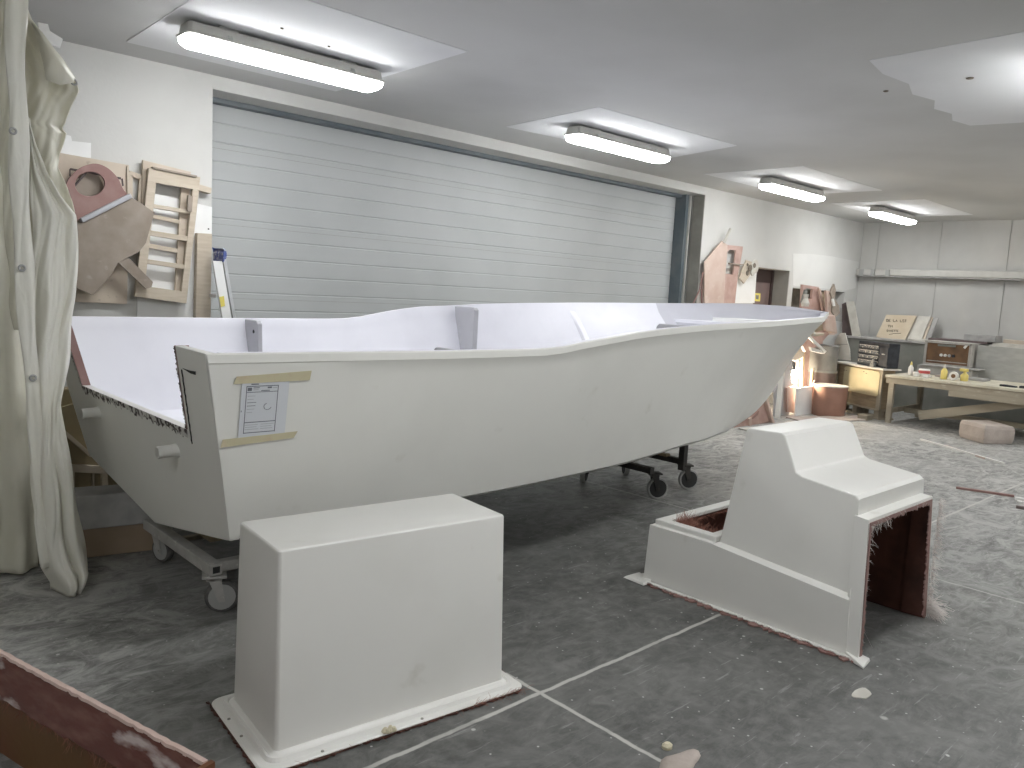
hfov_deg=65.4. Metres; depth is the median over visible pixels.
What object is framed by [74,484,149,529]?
foam block
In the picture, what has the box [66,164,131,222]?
panel
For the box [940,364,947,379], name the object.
glue bottle
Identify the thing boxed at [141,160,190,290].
frame
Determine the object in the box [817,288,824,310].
plank
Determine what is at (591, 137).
ceiling light
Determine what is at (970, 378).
flat offcut
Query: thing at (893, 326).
cardboard sign
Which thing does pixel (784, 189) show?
diffuser
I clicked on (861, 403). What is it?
wooden crate
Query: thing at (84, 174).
stick
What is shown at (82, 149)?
sheet
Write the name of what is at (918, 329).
leaning board
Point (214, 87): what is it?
trim
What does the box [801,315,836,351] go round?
panel
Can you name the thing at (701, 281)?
hanging cable
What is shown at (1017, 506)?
floor slat
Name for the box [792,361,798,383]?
work light
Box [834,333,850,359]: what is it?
pale template
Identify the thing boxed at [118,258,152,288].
strip
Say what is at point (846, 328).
plank
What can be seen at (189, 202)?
stick
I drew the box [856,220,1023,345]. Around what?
wall
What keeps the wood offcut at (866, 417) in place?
on the floor
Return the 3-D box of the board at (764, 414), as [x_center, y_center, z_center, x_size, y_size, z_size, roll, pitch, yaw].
[3.098,0.436,10.442,1.357,0.480,0.080,-3,9,-43]
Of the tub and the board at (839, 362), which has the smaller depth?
the tub
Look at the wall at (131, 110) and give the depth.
6.45 m
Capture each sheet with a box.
[61,135,90,157]
[238,381,289,437]
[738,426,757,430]
[786,415,864,421]
[908,339,988,345]
[928,338,993,343]
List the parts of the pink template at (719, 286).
panel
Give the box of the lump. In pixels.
[381,725,396,733]
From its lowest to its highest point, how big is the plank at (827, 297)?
0.676 m
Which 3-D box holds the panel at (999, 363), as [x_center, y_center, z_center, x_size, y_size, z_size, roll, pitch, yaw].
[7.763,-0.153,10.607,0.045,0.480,2.883,-3,9,-43]
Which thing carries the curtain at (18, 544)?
hanging from the ceiling
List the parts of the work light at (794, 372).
bulb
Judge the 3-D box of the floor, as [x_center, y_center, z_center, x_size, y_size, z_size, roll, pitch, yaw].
[2.899,1.242,4.997,18.160,0.120,11.320,-3,9,-43]
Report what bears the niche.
attached to the wall at (131, 110)
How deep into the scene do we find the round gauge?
11.51 m
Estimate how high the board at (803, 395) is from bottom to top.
0.442 m
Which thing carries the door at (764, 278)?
in the wall at (131, 110)
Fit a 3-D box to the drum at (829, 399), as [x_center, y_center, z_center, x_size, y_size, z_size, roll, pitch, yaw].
[4.726,0.239,11.872,0.496,0.458,0.496,-3,9,-43]
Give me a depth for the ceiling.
5.47 m
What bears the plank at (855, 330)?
on the workbench
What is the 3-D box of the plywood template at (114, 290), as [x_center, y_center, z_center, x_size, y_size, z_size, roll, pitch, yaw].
[-2.958,-1.078,5.618,0.483,1.012,0.051,-3,9,-43]
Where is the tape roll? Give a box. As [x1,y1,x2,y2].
[949,372,958,379]
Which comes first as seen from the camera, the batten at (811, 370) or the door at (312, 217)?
the door at (312, 217)
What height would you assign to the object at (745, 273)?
0.334 m
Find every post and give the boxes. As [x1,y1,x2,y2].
[193,233,211,317]
[775,371,784,417]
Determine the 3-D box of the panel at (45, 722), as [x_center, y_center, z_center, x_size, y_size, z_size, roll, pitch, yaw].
[-1.409,1.077,2.381,0.506,0.353,1.582,-3,9,-43]
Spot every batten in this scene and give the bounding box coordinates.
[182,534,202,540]
[799,352,804,387]
[809,369,813,385]
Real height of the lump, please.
0.017 m
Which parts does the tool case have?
drawer, drawer, drawer, drawer, door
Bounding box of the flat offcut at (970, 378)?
[968,377,989,381]
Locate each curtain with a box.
[0,0,87,596]
[0,109,37,573]
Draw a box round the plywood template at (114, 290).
[58,153,128,303]
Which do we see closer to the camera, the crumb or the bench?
the crumb
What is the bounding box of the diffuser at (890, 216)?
[869,212,915,224]
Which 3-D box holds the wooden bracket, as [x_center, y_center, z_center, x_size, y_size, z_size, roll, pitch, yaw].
[-2.725,-1.414,5.774,0.108,0.243,0.020,-3,9,-43]
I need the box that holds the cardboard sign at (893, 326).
[876,315,915,339]
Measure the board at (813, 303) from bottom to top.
1.912 m
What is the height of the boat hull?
1.303 m
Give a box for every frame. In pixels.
[134,168,199,302]
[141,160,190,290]
[685,195,704,302]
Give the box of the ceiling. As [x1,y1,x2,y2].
[28,0,1023,222]
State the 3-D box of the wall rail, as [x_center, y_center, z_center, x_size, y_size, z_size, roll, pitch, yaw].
[9.579,-1.340,10.406,0.180,0.130,10.200,-3,9,-43]
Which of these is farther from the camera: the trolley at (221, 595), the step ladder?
the step ladder
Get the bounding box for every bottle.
[870,359,875,366]
[908,361,913,375]
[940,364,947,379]
[960,368,968,380]
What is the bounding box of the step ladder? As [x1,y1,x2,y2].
[209,247,235,317]
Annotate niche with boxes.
[791,288,823,307]
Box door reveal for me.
[768,271,788,404]
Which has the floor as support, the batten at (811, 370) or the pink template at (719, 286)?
the batten at (811, 370)
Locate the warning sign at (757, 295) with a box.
[755,293,759,300]
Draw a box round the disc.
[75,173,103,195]
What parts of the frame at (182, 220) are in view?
rail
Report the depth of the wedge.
11.55 m
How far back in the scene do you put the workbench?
12.83 m
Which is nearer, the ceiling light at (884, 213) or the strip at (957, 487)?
the strip at (957, 487)
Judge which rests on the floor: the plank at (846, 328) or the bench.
the bench
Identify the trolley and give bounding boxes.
[143,518,238,611]
[580,445,697,498]
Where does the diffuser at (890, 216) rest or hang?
attached to the ceiling light at (884, 213)
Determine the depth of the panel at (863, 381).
12.01 m
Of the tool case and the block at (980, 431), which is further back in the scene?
the tool case
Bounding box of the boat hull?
[66,303,828,540]
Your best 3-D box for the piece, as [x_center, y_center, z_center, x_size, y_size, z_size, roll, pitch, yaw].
[-2.832,-0.971,5.596,0.618,0.702,0.012,-3,9,-43]
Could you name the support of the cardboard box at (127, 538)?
on the floor
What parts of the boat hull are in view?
hatch lid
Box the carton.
[963,334,1002,342]
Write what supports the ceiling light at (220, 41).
attached to the ceiling
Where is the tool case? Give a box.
[857,340,899,368]
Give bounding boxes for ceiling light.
[176,20,384,91]
[564,125,671,162]
[757,177,825,201]
[868,207,917,224]
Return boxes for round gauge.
[748,260,758,275]
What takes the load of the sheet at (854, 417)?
on the floor
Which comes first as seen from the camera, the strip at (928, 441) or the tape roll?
the strip at (928, 441)
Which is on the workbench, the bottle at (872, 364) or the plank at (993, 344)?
the plank at (993, 344)
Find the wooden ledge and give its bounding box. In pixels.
[199,185,210,193]
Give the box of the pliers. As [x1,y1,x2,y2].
[999,384,1017,387]
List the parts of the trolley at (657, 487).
caster plate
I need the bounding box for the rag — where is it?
[659,749,700,767]
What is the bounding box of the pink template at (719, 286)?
[704,241,743,302]
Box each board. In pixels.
[733,398,774,427]
[735,265,756,302]
[773,360,791,415]
[786,386,796,412]
[794,284,822,387]
[794,386,811,415]
[838,361,901,370]
[906,316,930,339]
[920,364,984,370]
[923,317,932,338]
[926,318,938,338]
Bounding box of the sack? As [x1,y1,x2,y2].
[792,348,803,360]
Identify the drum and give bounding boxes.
[807,344,839,385]
[812,383,848,415]
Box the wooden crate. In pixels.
[835,363,895,419]
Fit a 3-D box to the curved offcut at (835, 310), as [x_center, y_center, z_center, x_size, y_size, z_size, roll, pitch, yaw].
[4.992,-1.288,12.317,0.393,0.502,0.050,-3,9,-43]
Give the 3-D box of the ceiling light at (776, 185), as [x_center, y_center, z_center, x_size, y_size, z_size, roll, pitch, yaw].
[3.485,-2.409,9.881,1.396,0.158,0.218,-3,9,-43]
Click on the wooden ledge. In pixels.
(203, 189)
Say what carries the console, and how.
on the floor
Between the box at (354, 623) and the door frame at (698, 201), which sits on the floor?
the box at (354, 623)
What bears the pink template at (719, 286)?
hanging from the peg
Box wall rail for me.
[856,269,1023,280]
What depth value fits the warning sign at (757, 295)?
11.87 m
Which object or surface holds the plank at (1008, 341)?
on the workbench
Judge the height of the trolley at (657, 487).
0.385 m
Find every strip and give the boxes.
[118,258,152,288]
[151,167,196,176]
[723,228,731,242]
[920,439,1004,463]
[956,486,1013,496]
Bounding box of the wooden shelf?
[61,386,116,486]
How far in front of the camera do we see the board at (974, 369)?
11.61 m
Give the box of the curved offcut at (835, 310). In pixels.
[829,284,839,316]
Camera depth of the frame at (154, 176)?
5.91 m
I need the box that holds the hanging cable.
[693,272,703,302]
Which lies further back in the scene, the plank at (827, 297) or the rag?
the plank at (827, 297)
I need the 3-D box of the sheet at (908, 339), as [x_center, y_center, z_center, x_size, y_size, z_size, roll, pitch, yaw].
[6.940,-0.668,12.703,0.450,0.028,1.050,-3,9,-43]
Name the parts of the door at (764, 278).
panel, frame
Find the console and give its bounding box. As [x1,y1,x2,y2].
[624,417,953,668]
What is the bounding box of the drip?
[851,687,870,698]
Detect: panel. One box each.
[0,649,214,767]
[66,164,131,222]
[137,194,211,317]
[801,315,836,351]
[843,366,879,395]
[975,345,1023,382]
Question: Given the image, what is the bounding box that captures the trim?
[213,86,705,194]
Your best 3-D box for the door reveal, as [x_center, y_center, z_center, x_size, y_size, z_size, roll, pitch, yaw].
[4.196,-0.729,12.698,0.004,2.127,0.250,-3,9,-43]
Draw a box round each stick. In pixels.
[75,172,87,185]
[186,195,192,211]
[808,336,825,352]
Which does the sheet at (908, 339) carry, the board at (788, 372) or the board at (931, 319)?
the board at (931, 319)
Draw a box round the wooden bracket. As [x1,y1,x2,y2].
[129,171,141,202]
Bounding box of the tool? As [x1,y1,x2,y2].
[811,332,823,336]
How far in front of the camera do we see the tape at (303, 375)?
3.12 m
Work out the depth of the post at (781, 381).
11.31 m
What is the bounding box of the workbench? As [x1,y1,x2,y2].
[838,335,1023,422]
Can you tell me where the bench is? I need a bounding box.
[885,373,1023,428]
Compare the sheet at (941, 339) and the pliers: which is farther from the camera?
the sheet at (941, 339)
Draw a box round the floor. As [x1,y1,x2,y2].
[0,404,1023,767]
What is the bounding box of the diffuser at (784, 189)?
[759,184,824,201]
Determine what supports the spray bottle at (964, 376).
on the bench
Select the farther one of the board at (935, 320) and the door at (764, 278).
the board at (935, 320)
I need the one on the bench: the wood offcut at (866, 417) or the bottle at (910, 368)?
the bottle at (910, 368)
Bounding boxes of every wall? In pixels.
[53,41,863,386]
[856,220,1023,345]
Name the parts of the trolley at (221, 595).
caster plate, rail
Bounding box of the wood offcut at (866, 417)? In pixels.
[857,413,872,420]
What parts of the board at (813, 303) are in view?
panel, panel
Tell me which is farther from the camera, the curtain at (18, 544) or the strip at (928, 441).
the strip at (928, 441)
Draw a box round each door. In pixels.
[211,97,691,318]
[753,269,774,304]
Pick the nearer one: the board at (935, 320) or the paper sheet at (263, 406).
the paper sheet at (263, 406)
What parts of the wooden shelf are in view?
rounded frame, post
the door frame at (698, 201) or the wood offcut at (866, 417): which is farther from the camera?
the wood offcut at (866, 417)
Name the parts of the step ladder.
rail, rail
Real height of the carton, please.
0.095 m
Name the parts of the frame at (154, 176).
rail, rail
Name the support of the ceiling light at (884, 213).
attached to the ceiling
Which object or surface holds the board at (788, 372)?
on the floor
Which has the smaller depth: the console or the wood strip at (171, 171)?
the console
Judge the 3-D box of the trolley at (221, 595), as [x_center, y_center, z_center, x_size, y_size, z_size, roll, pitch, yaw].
[-1.281,0.840,4.485,1.293,0.345,0.974,-3,9,-43]
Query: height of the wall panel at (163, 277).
0.976 m
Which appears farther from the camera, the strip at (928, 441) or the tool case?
the tool case
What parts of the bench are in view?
leg, leg, rail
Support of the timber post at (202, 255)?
on the floor
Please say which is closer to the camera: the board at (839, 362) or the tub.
the tub
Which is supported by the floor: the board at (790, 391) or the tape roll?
the board at (790, 391)
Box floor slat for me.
[1016,505,1023,509]
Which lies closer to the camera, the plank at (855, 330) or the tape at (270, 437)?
the tape at (270, 437)
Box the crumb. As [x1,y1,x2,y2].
[662,741,672,750]
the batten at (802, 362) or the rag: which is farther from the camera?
the batten at (802, 362)
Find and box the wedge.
[809,347,824,353]
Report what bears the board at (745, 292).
attached to the wall at (131, 110)
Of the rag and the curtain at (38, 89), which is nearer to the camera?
the rag
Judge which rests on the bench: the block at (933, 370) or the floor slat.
the block at (933, 370)
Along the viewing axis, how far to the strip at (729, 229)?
10.94 m
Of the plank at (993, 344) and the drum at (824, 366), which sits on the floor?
the drum at (824, 366)
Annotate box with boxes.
[38,524,152,562]
[206,494,530,767]
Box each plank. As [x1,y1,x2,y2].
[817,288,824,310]
[824,290,834,334]
[842,302,851,335]
[846,301,860,335]
[992,343,1023,348]
[1003,339,1023,344]
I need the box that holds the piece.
[76,198,153,294]
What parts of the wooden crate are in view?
corner post, corner post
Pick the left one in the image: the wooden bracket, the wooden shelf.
the wooden shelf
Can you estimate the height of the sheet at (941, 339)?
0.036 m
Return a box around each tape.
[221,431,297,447]
[234,371,311,383]
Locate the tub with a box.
[918,369,929,375]
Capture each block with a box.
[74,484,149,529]
[917,365,977,377]
[959,420,1014,443]
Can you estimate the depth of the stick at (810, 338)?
11.52 m
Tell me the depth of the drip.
3.34 m
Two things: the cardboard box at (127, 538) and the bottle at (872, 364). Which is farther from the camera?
the bottle at (872, 364)

